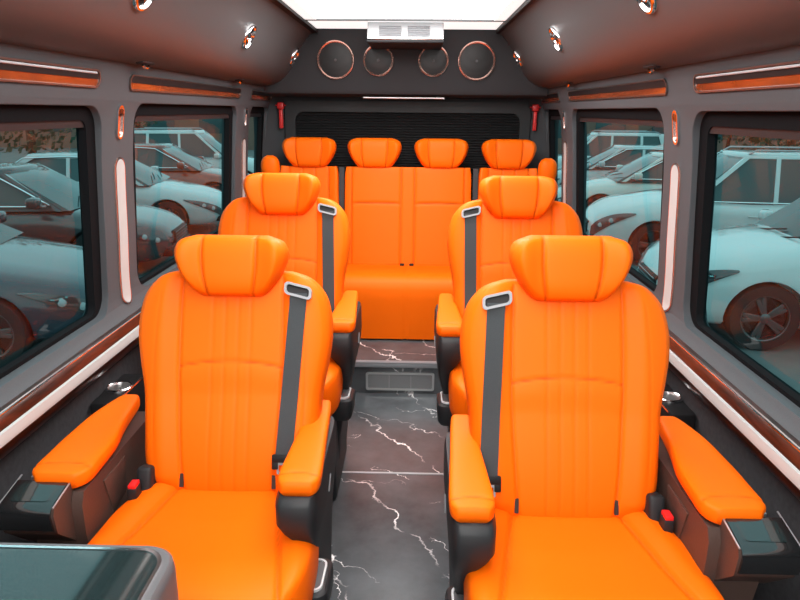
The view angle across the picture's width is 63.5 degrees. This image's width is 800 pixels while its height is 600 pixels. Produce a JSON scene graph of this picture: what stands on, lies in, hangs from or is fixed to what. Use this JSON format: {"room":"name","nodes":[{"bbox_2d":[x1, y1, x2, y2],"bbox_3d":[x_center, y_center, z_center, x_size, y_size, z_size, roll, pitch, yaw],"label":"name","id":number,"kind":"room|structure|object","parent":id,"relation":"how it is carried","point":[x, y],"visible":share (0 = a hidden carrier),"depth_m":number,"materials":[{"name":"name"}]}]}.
{"room":"vehicle interior","nodes":[
{"label":"vehicle interior","id":0,"kind":"room"},
{"bbox_2d":[0,42,269,406],"bbox_3d":[-0.963,-0.268,1.857,0.160,0.844,5.170,1,16,1],"label":"wall","id":1,"kind":"structure","parent":0,"point":[113,91],"depth_m":2.09,"materials":[{"name":"grey plastic"}]},
{"bbox_2d":[0,57,100,87],"bbox_3d":[-0.908,-0.415,1.096,0.019,0.052,1.695,1,16,1],"label":"trim","id":2,"kind":"structure","parent":1,"relation":"attached to","point":[8,72],"depth_m":1.64,"materials":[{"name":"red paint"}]},
{"bbox_2d":[0,104,101,378],"bbox_3d":[-0.992,-0.060,1.330,0.084,0.669,1.548,1,16,1],"label":"window","id":3,"kind":"structure","parent":1,"relation":"in","point":[12,117],"depth_m":1.96,"materials":[{"name":"tinted plastic"},{"name":"black rubber"}]},
{"bbox_2d":[0,325,138,447],"bbox_3d":[-0.908,0.187,1.947,0.014,0.034,5.050,1,16,1],"label":"light strip","id":4,"kind":"object","parent":1,"relation":"attached to","point":[40,408],"visible":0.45,"depth_m":1.74,"materials":[{"name":"grey plastic"}]},
{"bbox_2d":[0,307,141,459],"bbox_3d":[-0.960,0.184,1.989,0.105,0.114,5.170,1,16,1],"label":"trim","id":5,"kind":"structure","parent":1,"relation":"attached to","point":[21,408],"depth_m":1.77,"materials":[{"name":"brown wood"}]},
{"bbox_2d":[0,344,142,542],"bbox_3d":[-0.991,0.557,2.099,0.050,0.735,5.170,1,16,1],"label":"side wall panel","id":6,"kind":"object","parent":1,"relation":"attached to","point":[23,458],"depth_m":1.80,"materials":[{"name":"black fabric"}]},
{"bbox_2d":[116,105,123,138],"bbox_3d":[-0.910,-0.578,2.102,0.024,0.106,0.042,1,16,1],"label":"lamp","id":7,"kind":"object","parent":1,"relation":"attached to","point":[120,110],"visible":1,"depth_m":2.10,"materials":[{"name":"silver metal"}]},
{"bbox_2d":[114,157,131,303],"bbox_3d":[-0.944,-0.230,2.204,0.036,0.504,0.074,1,16,1],"label":"light","id":8,"kind":"object","parent":1,"relation":"attached to","point":[119,176],"visible":1,"depth_m":2.19,"materials":[{"name":"white plastic"}]},
{"bbox_2d":[133,104,232,283],"bbox_3d":[-0.952,-0.539,2.927,0.087,0.668,1.333,1,16,1],"label":"window","id":9,"kind":"structure","parent":1,"relation":"in","point":[145,112],"depth_m":2.79,"materials":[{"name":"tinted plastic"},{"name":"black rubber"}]},
{"bbox_2d":[129,74,241,98],"bbox_3d":[-0.867,-0.907,2.781,0.019,0.052,1.395,1,16,1],"label":"trim","id":10,"kind":"structure","parent":1,"relation":"attached to","point":[142,83],"depth_m":2.54,"materials":[{"name":"red paint"}]},
{"bbox_2d":[241,138,245,196],"bbox_3d":[-0.907,-0.690,3.751,0.036,0.484,0.074,1,16,1],"label":"light","id":11,"kind":"object","parent":1,"relation":"attached to","point":[243,147],"visible":0.55,"depth_m":3.71,"materials":[{"name":"white plastic"}]},
{"bbox_2d":[243,139,245,196],"bbox_3d":[-0.903,-0.690,3.751,0.029,0.472,0.062,1,16,1],"label":"diffuser","id":12,"kind":"object","parent":11,"relation":"attached to","point":[244,142],"depth_m":3.73,"materials":[{"name":"grey plastic"}]},
{"bbox_2d":[243,108,247,126],"bbox_3d":[-0.873,-1.030,3.651,0.024,0.106,0.042,1,16,1],"label":"lamp","id":13,"kind":"object","parent":1,"relation":"attached to","point":[246,109],"visible":1,"depth_m":3.65,"materials":[{"name":"silver metal"}]},
{"bbox_2d":[250,107,263,172],"bbox_3d":[-0.925,-0.879,4.053,0.087,0.646,0.468,1,16,1],"label":"window","id":14,"kind":"structure","parent":1,"relation":"in","point":[258,112],"depth_m":4.19,"materials":[{"name":"black glass"}]},
{"bbox_2d":[250,90,271,100],"bbox_3d":[-0.839,-1.241,3.925,0.019,0.052,0.530,1,16,1],"label":"trim","id":15,"kind":"structure","parent":1,"relation":"attached to","point":[255,94],"depth_m":3.86,"materials":[{"name":"red paint"}]},
{"bbox_2d":[0,0,311,85],"bbox_3d":[-0.786,-0.803,1.551,0.430,0.382,4.890,1,16,1],"label":"ceiling","id":16,"kind":"structure","parent":0,"point":[196,37],"depth_m":2.04,"materials":[{"name":"leather"}]},
{"bbox_2d":[132,0,152,10],"bbox_3d":[-0.678,-0.823,1.714,0.068,0.105,0.114,1,16,1],"label":"ceiling vent","id":17,"kind":"object","parent":16,"relation":"in","point":[145,5],"visible":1,"depth_m":1.73,"materials":[{"name":"silver metal"}]},
{"bbox_2d":[136,61,154,69],"bbox_3d":[-0.838,-0.774,2.128,0.028,0.031,0.100,1,16,1],"label":"coat hook","id":18,"kind":"object","parent":16,"relation":"attached to","point":[146,65],"visible":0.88,"depth_m":2.11,"materials":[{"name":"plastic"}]},
{"bbox_2d":[242,24,256,48],"bbox_3d":[-0.652,-1.135,2.781,0.068,0.105,0.114,1,16,1],"label":"ceiling vent","id":19,"kind":"object","parent":16,"relation":"in","point":[250,34],"visible":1,"depth_m":2.77,"materials":[{"name":"silver metal"}]},
{"bbox_2d":[289,48,299,65],"bbox_3d":[-0.627,-1.437,3.816,0.068,0.105,0.114,1,16,1],"label":"ceiling vent","id":20,"kind":"object","parent":16,"relation":"in","point":[296,52],"visible":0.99,"depth_m":3.80,"materials":[{"name":"silver metal"}]},
{"bbox_2d":[330,338,448,599],"bbox_3d":[-0.034,0.853,2.162,1.980,0.210,5.170,1,16,1],"label":"floor","id":21,"kind":"structure","parent":0,"point":[390,531],"depth_m":2.63,"materials":[{"name":"grey stone"}]},
{"bbox_2d":[0,543,178,599],"bbox_3d":[-0.643,0.874,0.971,0.500,0.766,0.590,1,16,1],"label":"table","id":22,"kind":"object","parent":21,"relation":"on","point":[28,571],"visible":1,"depth_m":1.07,"materials":[{"name":"grey plastic"}]},
{"bbox_2d":[90,374,144,414],"bbox_3d":[-0.916,0.582,2.195,0.088,0.633,0.245,1,16,1],"label":"tray","id":23,"kind":"object","parent":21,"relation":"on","point":[127,383],"visible":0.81,"depth_m":2.11,"materials":[{"name":"black plastic"}]},
{"bbox_2d":[106,381,132,393],"bbox_3d":[-0.914,0.284,2.106,0.084,0.010,0.084,1,16,1],"label":"cup holder","id":24,"kind":"object","parent":23,"relation":"on","point":[118,387],"depth_m":2.10,"materials":[{"name":"silver metal"}]},
{"bbox_2d":[0,235,336,599],"bbox_3d":[-0.531,0.459,1.668,0.725,1.175,0.730,1,16,1],"label":"seat","id":25,"kind":"object","parent":21,"relation":"on","point":[227,468],"visible":0.95,"depth_m":1.72,"materials":[{"name":"orange leather"}]},
{"bbox_2d":[88,482,318,599],"bbox_3d":[-0.470,0.627,1.583,0.539,0.176,0.475,1,16,1],"label":"seat cushion","id":26,"kind":"object","parent":25,"relation":"on","point":[224,540],"depth_m":1.55,"materials":[{"name":"orange leather"}]},
{"bbox_2d":[218,173,361,500],"bbox_3d":[-0.514,0.169,2.505,0.721,1.262,0.724,1,16,1],"label":"seat","id":27,"kind":"object","parent":21,"relation":"on","point":[287,207],"visible":0.35,"depth_m":2.56,"materials":[{"name":"orange leather"}]},
{"bbox_2d":[323,356,342,414],"bbox_3d":[-0.482,0.294,2.419,0.539,0.176,0.475,1,16,1],"label":"seat cushion","id":28,"kind":"object","parent":27,"relation":"on","point":[333,389],"depth_m":2.28,"materials":[{"name":"orange leather"}]},
{"bbox_2d":[261,137,343,209],"bbox_3d":[-0.611,-0.392,3.997,0.492,1.175,0.617,1,16,1],"label":"seat","id":29,"kind":"object","parent":21,"relation":"on","point":[310,155],"visible":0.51,"depth_m":4.05,"materials":[{"name":"orange leather"}]},
{"bbox_2d":[342,471,443,474],"bbox_3d":[-0.020,0.747,2.788,1.800,0.002,0.010,1,16,1],"label":"trim","id":30,"kind":"structure","parent":21,"relation":"on","point":[342,471],"depth_m":2.79,"materials":[{"name":"silver metal"}]},
{"bbox_2d":[355,360,436,367],"bbox_3d":[0.001,0.351,3.533,1.800,0.028,0.040,1,16,1],"label":"trim","id":31,"kind":"structure","parent":21,"relation":"on","point":[359,363],"depth_m":3.52,"materials":[{"name":"grey metal"}]},
{"bbox_2d":[366,372,433,390],"bbox_3d":[0.000,0.449,3.556,0.376,0.104,0.010,1,16,1],"label":"floor vent","id":32,"kind":"object","parent":21,"relation":"in","point":[398,381],"visible":1,"depth_m":3.56,"materials":[{"name":"silver metal"}]},
{"bbox_2d":[343,138,470,339],"bbox_3d":[0.043,-0.382,3.984,0.808,1.175,0.617,1,16,1],"label":"bench","id":33,"kind":"object","parent":21,"relation":"on","point":[399,218],"visible":0.91,"depth_m":4.07,"materials":[{"name":"orange leather"}]},
{"bbox_2d":[343,264,452,339],"bbox_3d":[0.037,0.007,4.007,0.804,0.415,0.442,1,16,1],"label":"seat cushion","id":34,"kind":"object","parent":33,"relation":"on","point":[397,301],"depth_m":3.80,"materials":[{"name":"orange leather"}]},
{"bbox_2d":[434,176,582,432],"bbox_3d":[0.483,0.190,2.459,0.731,1.264,0.734,1,16,1],"label":"seat","id":35,"kind":"object","parent":21,"relation":"on","point":[481,233],"visible":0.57,"depth_m":2.52,"materials":[{"name":"orange leather"}]},
{"bbox_2d":[448,361,467,415],"bbox_3d":[0.447,0.315,2.376,0.539,0.176,0.475,1,16,1],"label":"seat cushion","id":36,"kind":"object","parent":35,"relation":"on","point":[457,398],"depth_m":2.22,"materials":[{"name":"orange leather"}]},
{"bbox_2d":[472,139,556,200],"bbox_3d":[0.702,-0.372,3.971,0.492,1.175,0.617,1,16,1],"label":"seat","id":37,"kind":"object","parent":21,"relation":"on","point":[505,157],"visible":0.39,"depth_m":4.01,"materials":[{"name":"orange leather"}]},
{"bbox_2d":[443,235,799,599],"bbox_3d":[0.464,0.488,1.544,0.711,1.204,0.720,1,16,1],"label":"seat","id":38,"kind":"object","parent":21,"relation":"on","point":[565,478],"visible":1,"depth_m":1.61,"materials":[{"name":"orange leather"}]},
{"bbox_2d":[464,508,723,599],"bbox_3d":[0.413,0.659,1.467,0.539,0.176,0.475,1,16,1],"label":"seat cushion","id":39,"kind":"object","parent":38,"relation":"on","point":[541,553],"depth_m":1.46,"materials":[{"name":"orange leather"}]},
{"bbox_2d":[660,384,695,428],"bbox_3d":[0.856,0.608,2.160,0.088,0.633,0.245,1,16,1],"label":"tray","id":40,"kind":"object","parent":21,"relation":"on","point":[672,403],"visible":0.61,"depth_m":2.00,"materials":[{"name":"black plastic"}]},
{"bbox_2d":[662,390,681,403],"bbox_3d":[0.860,0.310,2.071,0.084,0.010,0.084,1,16,1],"label":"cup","id":41,"kind":"object","parent":40,"relation":"on","point":[669,396],"depth_m":2.06,"materials":[{"name":"silver metal"}]},
{"bbox_2d":[284,97,528,160],"bbox_3d":[0.035,-0.781,4.403,1.980,2.030,0.050,1,16,1],"label":"wall","id":42,"kind":"structure","parent":0,"point":[287,100],"depth_m":4.22,"materials":[{"name":"grey"}]},
{"bbox_2d":[275,102,285,127],"bbox_3d":[-0.775,-1.211,4.235,0.068,0.165,0.069,1,16,1],"label":"hammer","id":43,"kind":"object","parent":42,"relation":"attached to","point":[280,105],"visible":1,"depth_m":4.20,"materials":[{"name":"red plastic"}]},
{"bbox_2d":[317,40,353,79],"bbox_3d":[-0.388,-1.444,3.885,0.226,0.226,0.037,1,16,1],"label":"speaker","id":44,"kind":"object","parent":42,"relation":"attached to","point":[335,58],"visible":1,"depth_m":3.88},
{"bbox_2d":[363,47,393,76],"bbox_3d":[-0.130,-1.440,3.880,0.186,0.186,0.034,1,16,1],"label":"speaker","id":45,"kind":"object","parent":42,"relation":"attached to","point":[377,62],"visible":0.89,"depth_m":3.88},
{"bbox_2d":[363,96,443,98],"bbox_3d":[0.024,-1.250,3.987,0.500,0.018,0.026,1,16,1],"label":"blind rail","id":46,"kind":"object","parent":42,"relation":"attached to","point":[368,97],"visible":1,"depth_m":3.98,"materials":[{"name":"silver metal"}]},
{"bbox_2d":[264,28,547,98],"bbox_3d":[0.038,-1.487,4.012,1.860,0.435,0.305,1,16,1],"label":"speaker panel","id":47,"kind":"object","parent":42,"relation":"attached to","point":[405,78],"depth_m":3.92,"materials":[{"name":"grey"}]},
{"bbox_2d":[253,96,558,172],"bbox_3d":[0.032,-0.659,4.360,1.970,1.460,0.100,1,16,1],"label":"trim","id":48,"kind":"structure","parent":42,"relation":"attached to","point":[275,135],"depth_m":4.24,"materials":[{"name":"grey"}]},
{"bbox_2d":[285,101,529,211],"bbox_3d":[0.045,-0.850,4.337,1.600,0.920,0.030,1,16,1],"label":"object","id":49,"kind":"object","parent":42,"relation":"attached to","point":[342,122],"visible":0.41,"depth_m":4.25,"materials":[{"name":"black plastic"}]},
{"bbox_2d":[418,47,448,76],"bbox_3d":[0.200,-1.435,3.874,0.186,0.186,0.034,1,16,1],"label":"speaker","id":50,"kind":"object","parent":42,"relation":"attached to","point":[433,63],"visible":0.8,"depth_m":3.87},
{"bbox_2d":[458,41,495,80],"bbox_3d":[0.459,-1.431,3.869,0.226,0.226,0.037,1,16,1],"label":"speaker","id":51,"kind":"object","parent":42,"relation":"attached to","point":[476,59],"visible":1,"depth_m":3.86},
{"bbox_2d":[530,104,540,130],"bbox_3d":[0.874,-1.186,4.202,0.068,0.165,0.069,1,16,1],"label":"hammer","id":52,"kind":"object","parent":42,"relation":"attached to","point":[535,107],"visible":1,"depth_m":4.17,"materials":[{"name":"red plastic"}]},
{"bbox_2d":[500,0,799,88],"bbox_3d":[0.743,-0.780,1.520,0.430,0.382,4.890,1,16,1],"label":"ceiling","id":53,"kind":"structure","parent":0,"point":[600,39],"depth_m":1.94,"materials":[{"name":"leather"}]},
{"bbox_2d":[512,49,522,67],"bbox_3d":[0.692,-1.417,3.790,0.068,0.105,0.114,1,16,1],"label":"ceiling vent","id":54,"kind":"object","parent":53,"relation":"in","point":[516,56],"visible":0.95,"depth_m":3.77,"materials":[{"name":"silver metal"}]},
{"bbox_2d":[549,26,562,51],"bbox_3d":[0.667,-1.115,2.755,0.068,0.105,0.114,1,16,1],"label":"ceiling vent","id":55,"kind":"object","parent":53,"relation":"in","point":[554,36],"visible":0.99,"depth_m":2.74,"materials":[{"name":"silver metal"}]},
{"bbox_2d":[636,0,656,13],"bbox_3d":[0.641,-0.803,1.688,0.068,0.105,0.114,1,16,1],"label":"ceiling vent","id":56,"kind":"object","parent":53,"relation":"in","point":[651,3],"visible":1,"depth_m":1.70,"materials":[{"name":"silver metal"}]},
{"bbox_2d":[643,65,660,73],"bbox_3d":[0.817,-0.749,2.096,0.028,0.031,0.100,1,16,1],"label":"coat hook","id":57,"kind":"object","parent":53,"relation":"attached to","point":[650,68],"visible":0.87,"depth_m":2.08,"materials":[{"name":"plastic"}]},
{"bbox_2d":[543,45,799,440],"bbox_3d":[0.916,-0.240,1.820,0.160,0.844,5.170,1,16,1],"label":"wall","id":58,"kind":"structure","parent":0,"point":[691,106],"depth_m":2.02,"materials":[{"name":"grey plastic"}]},
{"bbox_2d":[541,92,559,102],"bbox_3d":[0.903,-1.215,3.890,0.019,0.052,0.530,1,16,1],"label":"trim","id":59,"kind":"structure","parent":58,"relation":"attached to","point":[551,97],"depth_m":3.83,"materials":[{"name":"red paint"}]},
{"bbox_2d":[548,109,560,200],"bbox_3d":[0.982,-0.851,4.016,0.087,0.646,0.468,1,16,1],"label":"window","id":60,"kind":"structure","parent":58,"relation":"in","point":[554,114],"depth_m":4.14,"materials":[{"name":"black glass"}]},
{"bbox_2d":[562,111,565,129],"bbox_3d":[0.919,-1.004,3.615,0.024,0.106,0.042,1,16,1],"label":"lamp","id":61,"kind":"object","parent":58,"relation":"attached to","point":[563,112],"visible":1,"depth_m":3.61,"materials":[{"name":"silver metal"}]},
{"bbox_2d":[563,141,567,203],"bbox_3d":[0.947,-0.662,3.714,0.036,0.484,0.074,1,16,1],"label":"light","id":62,"kind":"object","parent":58,"relation":"attached to","point":[565,145],"visible":0.69,"depth_m":3.68,"materials":[{"name":"white plastic"}]},
{"bbox_2d":[563,143,565,202],"bbox_3d":[0.943,-0.662,3.714,0.029,0.472,0.062,1,16,1],"label":"diffuser","id":63,"kind":"object","parent":62,"relation":"attached to","point":[564,163],"depth_m":3.70,"materials":[{"name":"grey plastic"}]},
{"bbox_2d":[568,78,667,100],"bbox_3d":[0.875,-0.881,2.746,0.019,0.052,1.395,1,16,1],"label":"trim","id":64,"kind":"structure","parent":58,"relation":"attached to","point":[657,87],"depth_m":2.50,"materials":[{"name":"red paint"}]},
{"bbox_2d":[576,108,663,291],"bbox_3d":[0.955,-0.511,2.889,0.087,0.668,1.333,1,16,1],"label":"window","id":65,"kind":"structure","parent":58,"relation":"in","point":[631,116],"depth_m":2.89,"materials":[{"name":"black rubber"}]},
{"bbox_2d":[662,163,680,311],"bbox_3d":[0.909,-0.202,2.168,0.036,0.504,0.074,1,16,1],"label":"light","id":66,"kind":"object","parent":58,"relation":"attached to","point":[675,178],"visible":0.91,"depth_m":2.16,"materials":[{"name":"white plastic"}]},
{"bbox_2d":[672,110,679,144],"bbox_3d":[0.882,-0.551,2.067,0.024,0.106,0.042,1,16,1],"label":"lamp","id":67,"kind":"object","parent":58,"relation":"attached to","point":[675,116],"visible":1,"depth_m":2.06,"materials":[{"name":"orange metal"}]},
{"bbox_2d":[666,368,799,599],"bbox_3d":[0.928,0.586,2.061,0.050,0.735,5.170,1,16,1],"label":"side wall panel","id":68,"kind":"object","parent":58,"relation":"attached to","point":[776,497],"depth_m":1.63,"materials":[{"name":"black plastic"}]},
{"bbox_2d":[668,330,799,500],"bbox_3d":[0.904,0.212,1.952,0.105,0.114,5.170,1,16,1],"label":"trim","id":69,"kind":"structure","parent":58,"relation":"attached to","point":[789,452],"depth_m":1.62,"materials":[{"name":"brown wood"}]},
{"bbox_2d":[669,350,799,489],"bbox_3d":[0.850,0.214,1.912,0.014,0.034,5.050,1,16,1],"label":"light strip","id":70,"kind":"object","parent":58,"relation":"attached to","point":[784,465],"visible":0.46,"depth_m":1.59,"materials":[{"name":"grey plastic"}]},
{"bbox_2d":[690,111,799,407],"bbox_3d":[0.917,-0.032,1.292,0.084,0.669,1.548,1,16,1],"label":"window","id":71,"kind":"structure","parent":58,"relation":"in","point":[765,124],"depth_m":1.91,"materials":[{"name":"tinted glass"},{"name":"black rubber"}]},
{"bbox_2d":[693,60,799,92],"bbox_3d":[0.835,-0.389,1.062,0.019,0.052,1.695,1,16,1],"label":"trim","id":72,"kind":"structure","parent":58,"relation":"attached to","point":[790,77],"depth_m":1.56,"materials":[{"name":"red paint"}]},
{"bbox_3d":[-0.017,-1.031,1.611,1.980,0.045,5.170,1,16,1],"label":"ceiling","id":73,"kind":"structure","parent":0,"visible":0},
{"bbox_2d":[270,0,317,33],"bbox_3d":[-0.563,-0.941,1.495,0.041,0.089,4.886,1,16,1],"label":"trim","id":74,"kind":"structure","parent":73,"relation":"attached to","point":[283,6],"depth_m":3.18,"materials":[{"name":"black plastic"}]},
{"bbox_2d":[282,0,524,29],"bbox_3d":[-0.020,-0.944,1.547,1.062,0.028,4.702,1,16,1],"label":"recessed light","id":75,"kind":"object","parent":73,"relation":"in","point":[326,14],"visible":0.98,"depth_m":3.18,"materials":[{"name":"white plastic"}]},
{"bbox_2d":[298,0,509,18],"bbox_3d":[-0.024,-0.894,1.355,1.060,0.016,4.300,1,16,1],"label":"diffuser","id":76,"kind":"object","parent":75,"relation":"attached to","point":[307,9],"depth_m":3.11,"materials":[{"name":"white plastic"}]},
{"bbox_2d":[367,22,443,49],"bbox_3d":[0.033,-1.490,3.647,0.416,0.109,0.404,1,16,1],"label":"air vent","id":77,"kind":"object","parent":75,"relation":"attached to","point":[380,35],"visible":1,"depth_m":3.47,"materials":[{"name":"grey plastic"}]},
{"bbox_2d":[379,26,400,35],"bbox_3d":[-0.053,-1.447,3.474,0.120,0.054,0.031,1,16,1],"label":"grille","id":78,"kind":"object","parent":77,"relation":"attached to","point":[383,30],"depth_m":3.47,"materials":[{"name":"grey plastic"}]},
{"bbox_2d":[408,26,429,35],"bbox_3d":[0.101,-1.444,3.471,0.120,0.054,0.031,1,16,1],"label":"grille","id":79,"kind":"object","parent":77,"relation":"attached to","point":[412,30],"depth_m":3.47,"materials":[{"name":"grey plastic"}]},
{"bbox_2d":[308,21,502,29],"bbox_3d":[0.031,-1.548,3.611,1.060,0.018,0.400,1,16,1],"label":"diffuser","id":80,"kind":"object","parent":75,"relation":"attached to","point":[478,25],"depth_m":3.61,"materials":[{"name":"white plastic"}]},
{"bbox_2d":[496,0,534,33],"bbox_3d":[0.522,-0.924,1.473,0.025,0.073,4.870,1,16,1],"label":"trim","id":81,"kind":"structure","parent":73,"relation":"attached to","point":[526,3],"depth_m":3.11,"materials":[{"name":"black plastic"}]},
{"label":"outside","id":82,"kind":"structure","parent":0,"visible":0},
{"bbox_2d":[0,147,799,392],"bbox_3d":[0.380,-3.427,19.831,120.000,0.100,120.000,1,16,1],"label":"ground","id":83,"kind":"structure","parent":82,"point":[783,361],"depth_m":6.48,"materials":[{"name":"grey asphalt"}]},
{"bbox_2d":[0,128,75,154],"bbox_3d":[-9.666,-4.955,16.516,3.381,4.544,3.361,1,16,1],"label":"tree","id":84,"kind":"object","parent":83,"relation":"on","point":[31,147],"visible":0.16,"depth_m":16.67,"materials":[{"name":"brown plant"}]},
{"bbox_2d":[0,211,85,366],"bbox_3d":[-5.023,-0.298,6.185,4.552,1.465,2.180,-1,16,-7],"label":"parked car","id":85,"kind":"object","parent":83,"relation":"on","point":[42,285],"visible":0.64,"depth_m":5.73,"materials":[{"name":"blue paint"}]},
{"bbox_2d":[0,211,6,222],"bbox_3d":[-4.430,-0.884,7.066,0.140,0.155,0.310,-1,16,-7],"label":"mirror","id":86,"kind":"object","parent":85,"relation":"attached to","point":[3,217],"depth_m":7.12,"materials":[{"name":"blue paint"}]},
{"bbox_2d":[0,163,190,261],"bbox_3d":[-5.451,-1.174,9.169,4.552,1.465,2.180,-1,16,-5],"label":"parked car","id":87,"kind":"object","parent":83,"relation":"on","point":[38,201],"visible":0.45,"depth_m":8.60,"materials":[{"name":"grey paint"}]},
{"bbox_2d":[25,197,41,208],"bbox_3d":[-4.655,-1.227,8.234,0.140,0.155,0.270,-1,16,-5],"label":"mirror","id":88,"kind":"object","parent":87,"relation":"attached to","point":[34,202],"depth_m":8.12,"materials":[{"name":"grey paint"}]},
{"bbox_2d":[172,223,187,242],"bbox_3d":[-3.248,-0.988,9.446,0.201,0.180,0.721,1,16,1],"label":"grille","id":89,"kind":"object","parent":87,"relation":"attached to","point":[179,230],"depth_m":9.38,"materials":[{"name":"brown metal"}]},
{"bbox_2d":[14,150,221,226],"bbox_3d":[-5.531,-2.017,12.051,4.552,1.465,2.180,-1,16,-5],"label":"parked car","id":90,"kind":"object","parent":83,"relation":"on","point":[194,203],"visible":0.38,"depth_m":11.47,"materials":[{"name":"silver metal"}]},
{"bbox_2d":[0,117,253,149],"bbox_3d":[-23.587,-11.708,40.916,31.800,3.550,8.800,1,16,1],"label":"building","id":91,"kind":"structure","parent":83,"relation":"on","point":[213,127],"depth_m":37.09,"materials":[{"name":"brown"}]},
{"bbox_2d":[134,121,161,129],"bbox_3d":[-12.296,-9.490,29.837,4.248,5.726,4.304,1,16,1],"label":"tree","id":92,"kind":"object","parent":83,"relation":"on","point":[156,122],"visible":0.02,"depth_m":30.20,"materials":[{"name":"brown plant"}]},
{"bbox_2d":[135,143,249,190],"bbox_3d":[-5.512,-2.858,14.931,4.552,1.465,2.180,-1,16,-4],"label":"parked car","id":93,"kind":"object","parent":83,"relation":"on","point":[172,160],"visible":0.15,"depth_m":14.18,"materials":[{"name":"red paint"}]},
{"bbox_2d":[177,162,184,168],"bbox_3d":[-4.734,-2.907,13.981,0.140,0.155,0.270,-1,16,-4],"label":"mirror","id":94,"kind":"object","parent":93,"relation":"attached to","point":[180,165],"depth_m":13.86,"materials":[{"name":"red paint"}]},
{"bbox_2d":[134,122,253,173],"bbox_3d":[-5.540,-3.915,17.749,4.552,1.911,2.180,-1,16,-4],"label":"parked car","id":95,"kind":"object","parent":83,"relation":"on","point":[197,143],"visible":0.09,"depth_m":16.99,"materials":[{"name":"white paint"}]},
{"bbox_2d":[558,151,662,207],"bbox_3d":[5.421,-2.303,13.370,4.552,1.465,2.180,3,16,8],"label":"parked car","id":96,"kind":"object","parent":83,"relation":"on","point":[643,173],"visible":0.2,"depth_m":12.73,"materials":[{"name":"white paint"}]},
{"bbox_2d":[634,172,642,179],"bbox_3d":[4.593,-2.386,12.487,0.140,0.155,0.310,3,16,8],"label":"mirror","id":97,"kind":"object","parent":96,"relation":"attached to","point":[638,175],"depth_m":12.35,"materials":[{"name":"white paint"}]},
{"bbox_2d":[558,144,663,184],"bbox_3d":[5.590,-3.143,16.247,4.552,1.465,2.180,2,16,7],"label":"parked car","id":98,"kind":"object","parent":83,"relation":"on","point":[605,161],"visible":0.08,"depth_m":15.50,"materials":[{"name":"silver metal"}]},
{"bbox_2d":[598,161,604,167],"bbox_3d":[4.779,-3.220,15.348,0.140,0.155,0.310,2,16,7],"label":"mirror","id":99,"kind":"object","parent":98,"relation":"attached to","point":[601,164],"depth_m":15.22,"materials":[{"name":"silver plastic"}]},
{"bbox_2d":[558,126,663,167],"bbox_3d":[5.761,-4.196,19.061,4.552,1.911,2.180,2,16,7],"label":"parked car","id":100,"kind":"object","parent":83,"relation":"on","point":[597,142],"visible":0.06,"depth_m":18.27,"materials":[{"name":"white paint"}]},
{"bbox_2d":[558,120,799,153],"bbox_3d":[23.852,-10.539,38.029,34.800,3.750,8.800,1,16,1],"label":"building","id":101,"kind":"structure","parent":83,"relation":"on","point":[591,126],"depth_m":34.55,"materials":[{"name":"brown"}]},
{"bbox_2d":[586,146,799,262],"bbox_3d":[5.246,-1.594,10.143,4.552,1.911,2.180,3,16,8],"label":"parked car","id":102,"kind":"object","parent":83,"relation":"on","point":[748,182],"visible":0.54,"depth_m":9.44,"materials":[{"name":"white paint"}]},
{"bbox_2d":[637,198,799,349],"bbox_3d":[4.964,-0.602,6.740,4.552,1.911,2.180,2,16,7],"label":"parked car","id":103,"kind":"object","parent":83,"relation":"on","point":[754,280],"visible":0.66,"depth_m":6.26,"materials":[{"name":"white paint"}]},
{"bbox_2d":[638,262,657,283],"bbox_3d":[2.765,-0.255,7.125,0.115,0.180,0.720,2,16,7],"label":"grille","id":104,"kind":"object","parent":103,"relation":"attached to","point":[645,268],"depth_m":7.07,"materials":[{"name":"silver metal"}]},
{"bbox_2d":[758,209,773,219],"bbox_3d":[4.384,-0.990,7.704,0.140,0.155,0.270,2,16,7],"label":"mirror","id":105,"kind":"object","parent":103,"relation":"attached to","point":[763,213],"depth_m":7.68,"materials":[{"name":"white paint"}]},
{"bbox_2d":[718,135,736,142],"bbox_3d":[10.995,-6.982,22.703,3.945,5.320,3.947,1,16,1],"label":"tree","id":106,"kind":"object","parent":83,"relation":"on","point":[723,136],"visible":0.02,"depth_m":22.70,"materials":[{"name":"brown plant"}]},
{"bbox_2d":[725,135,733,149],"bbox_3d":[14.670,-8.774,28.346,4.205,5.657,4.211,1,16,1],"label":"tree","id":107,"kind":"object","parent":83,"relation":"on","point":[730,136],"visible":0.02,"depth_m":28.84,"materials":[{"name":"brown plant"}]},
{"bbox_2d":[735,136,799,149],"bbox_3d":[9.855,-4.558,16.176,3.234,4.313,3.265,1,16,1],"label":"tree","id":108,"kind":"object","parent":83,"relation":"on","point":[787,142],"visible":0.06,"depth_m":16.35,"materials":[{"name":"brown plant"}]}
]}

